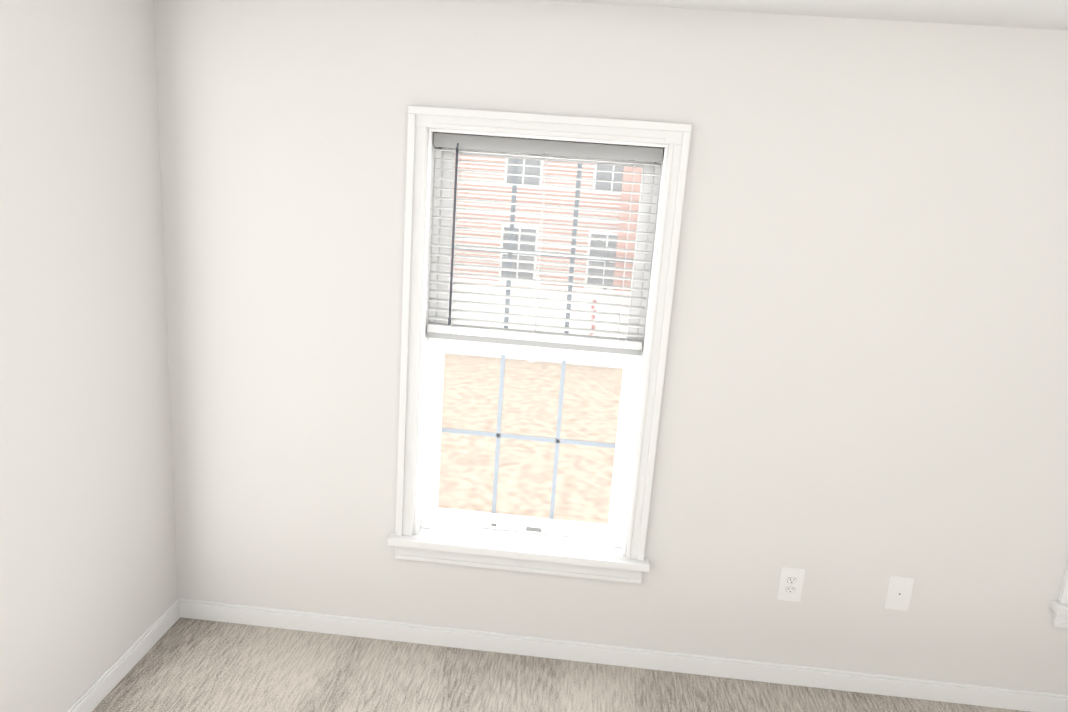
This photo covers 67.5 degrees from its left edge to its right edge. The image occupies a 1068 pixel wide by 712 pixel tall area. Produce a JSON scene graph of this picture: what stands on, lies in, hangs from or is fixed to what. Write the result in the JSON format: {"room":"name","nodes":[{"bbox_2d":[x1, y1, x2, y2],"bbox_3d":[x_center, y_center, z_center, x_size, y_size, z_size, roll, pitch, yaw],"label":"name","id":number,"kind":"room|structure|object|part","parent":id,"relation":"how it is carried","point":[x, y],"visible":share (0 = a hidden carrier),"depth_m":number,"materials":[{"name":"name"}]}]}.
{"room":"empty bedroom","nodes":[
{"label":"empty bedroom","id":0,"kind":"room"},
{"bbox_2d":[0,0,177,711],"bbox_3d":[-1.642,0.368,0.980,0.160,2.440,4.540,5,14,4],"label":"wall","id":1,"kind":"structure","parent":0,"point":[88,583],"depth_m":2.51,"materials":[{"name":"white paint"}]},
{"bbox_2d":[66,598,181,711],"bbox_3d":[-1.636,1.520,1.247,0.014,0.082,4.170,5,14,4],"label":"baseboard","id":2,"kind":"structure","parent":1,"relation":"attached to","point":[95,694],"depth_m":2.92,"materials":[{"name":"white paint"}]},
{"bbox_2d":[92,617,1029,711],"bbox_3d":[0.945,1.840,1.107,5.540,0.120,4.540,5,14,4],"label":"floor","id":3,"kind":"structure","parent":0,"point":[188,665],"depth_m":3.02,"materials":[{"name":"carpet"}]},
{"bbox_2d":[154,0,1067,694],"bbox_3d":[1.215,0.096,2.929,5.220,2.440,0.160,5,14,4],"label":"wall","id":4,"kind":"structure","parent":0,"point":[864,396],"depth_m":2.86,"materials":[{"name":"white paint"}]},
{"bbox_2d":[388,106,691,583],"bbox_3d":[-0.002,-0.009,2.992,1.010,1.708,0.232,5,14,4],"label":"window","id":5,"kind":"structure","parent":4,"relation":"in","point":[410,538],"depth_m":2.99,"materials":[{"name":"white paint"}]},
{"bbox_2d":[491,524,540,531],"bbox_3d":[-0.070,0.681,3.170,0.200,0.010,0.013,5,14,4],"label":"window latch","id":6,"kind":"object","parent":5,"relation":"attached to","point":[533,529],"depth_m":3.16,"materials":[{"name":"grey metal"}]},
{"bbox_2d":[441,355,615,518],"bbox_3d":[-0.023,0.318,3.102,0.694,0.666,0.008,5,14,4],"label":"window grille","id":7,"kind":"object","parent":5,"relation":"attached to","point":[499,435],"depth_m":3.10,"materials":[{"name":"grey plastic"}]},
{"bbox_3d":[0.003,-0.035,3.033,0.693,1.386,0.046,5,14,4],"label":"glass","id":8,"kind":"part","parent":5,"relation":"part of","materials":[{"name":"clear glass"}]},
{"bbox_3d":[0.002,-0.016,3.043,0.866,1.558,0.130,5,14,4],"label":"window sash","id":9,"kind":"part","parent":5,"relation":"part of","materials":[{"name":"white plastic"}]},
{"bbox_2d":[451,159,632,333],"bbox_3d":[0.028,-0.379,2.966,0.694,0.685,0.008,5,14,4],"label":"window grille","id":10,"kind":"object","parent":5,"relation":"attached to","point":[578,182],"depth_m":2.96,"materials":[{"name":"grey plastic"}]},
{"bbox_2d":[427,133,662,355],"bbox_3d":[0.023,-0.392,2.873,0.798,0.738,0.059,5,14,4],"label":"window blind","id":11,"kind":"object","parent":5,"relation":"attached to","point":[534,338],"visible":0.96,"depth_m":2.87,"materials":[{"name":"grey plastic"}]},
{"bbox_2d":[448,143,458,325],"bbox_3d":[-0.288,-0.427,2.863,0.011,0.650,0.017,5,14,4],"label":"blind wand","id":12,"kind":"object","parent":11,"relation":"hanging from","point":[453,235],"visible":1,"depth_m":2.86,"materials":[{"name":"grey plastic"}]},
{"bbox_2d":[182,598,1067,711],"bbox_3d":[1.127,1.259,3.121,5.220,0.082,0.017,5,14,4],"label":"baseboard","id":13,"kind":"structure","parent":4,"relation":"attached to","point":[868,683],"depth_m":3.16,"materials":[{"name":"white paint"}]},
{"bbox_2d":[777,567,804,601],"bbox_3d":[0.979,0.873,3.045,0.088,0.136,0.010,5,14,4],"label":"electrical outlet","id":14,"kind":"object","parent":4,"relation":"attached to","point":[791,581],"visible":1,"depth_m":3.04,"materials":[{"name":"white plastic"}]},
{"bbox_2d":[884,576,913,610],"bbox_3d":[1.380,0.898,3.018,0.088,0.136,0.009,5,14,4],"label":"cable wall plate","id":15,"kind":"object","parent":4,"relation":"attached to","point":[899,593],"visible":1,"depth_m":3.02,"materials":[{"name":"white plastic"}]},
{"bbox_2d":[1050,561,1067,627],"bbox_3d":[2.483,0.211,2.807,1.010,1.708,0.185,5,14,4],"label":"window","id":16,"kind":"structure","parent":4,"relation":"in","point":[1059,607],"depth_m":2.95,"materials":[{"name":"white paint"}]},
{"bbox_2d":[544,0,1067,29],"bbox_3d":[1.120,-0.642,0.504,5.540,0.120,4.540,5,14,4],"label":"ceiling","id":17,"kind":"structure","parent":0,"point":[1045,14],"depth_m":2.44,"materials":[{"name":"white paint"}]},
{"label":"outside","id":18,"kind":"structure","parent":0,"visible":0},
{"bbox_2d":[438,353,639,534],"bbox_3d":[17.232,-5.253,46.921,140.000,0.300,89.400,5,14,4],"label":"land","id":19,"kind":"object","parent":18,"point":[472,373],"depth_m":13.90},
{"bbox_2d":[445,276,647,369],"bbox_3d":[10.927,0.085,18.098,56.290,2.050,0.170,5,14,4],"label":"fence","id":20,"kind":"object","parent":19,"relation":"on","point":[549,314],"depth_m":18.74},
{"bbox_2d":[438,132,658,308],"bbox_3d":[15.938,-5.936,26.195,52.700,10.600,18.200,5,14,4],"label":"neighboring building","id":21,"kind":"structure","parent":19,"relation":"on","point":[539,200],"depth_m":24.54,"materials":[{"name":"red brick"}]},
{"bbox_2d":[590,299,596,335],"bbox_3d":[3.903,-0.680,18.058,8.415,2.606,7.112,5,14,4],"label":"shrub","id":22,"kind":"object","parent":19,"relation":"on","point":[593,327],"depth_m":18.56,"materials":[{"name":"plant"}]}
]}

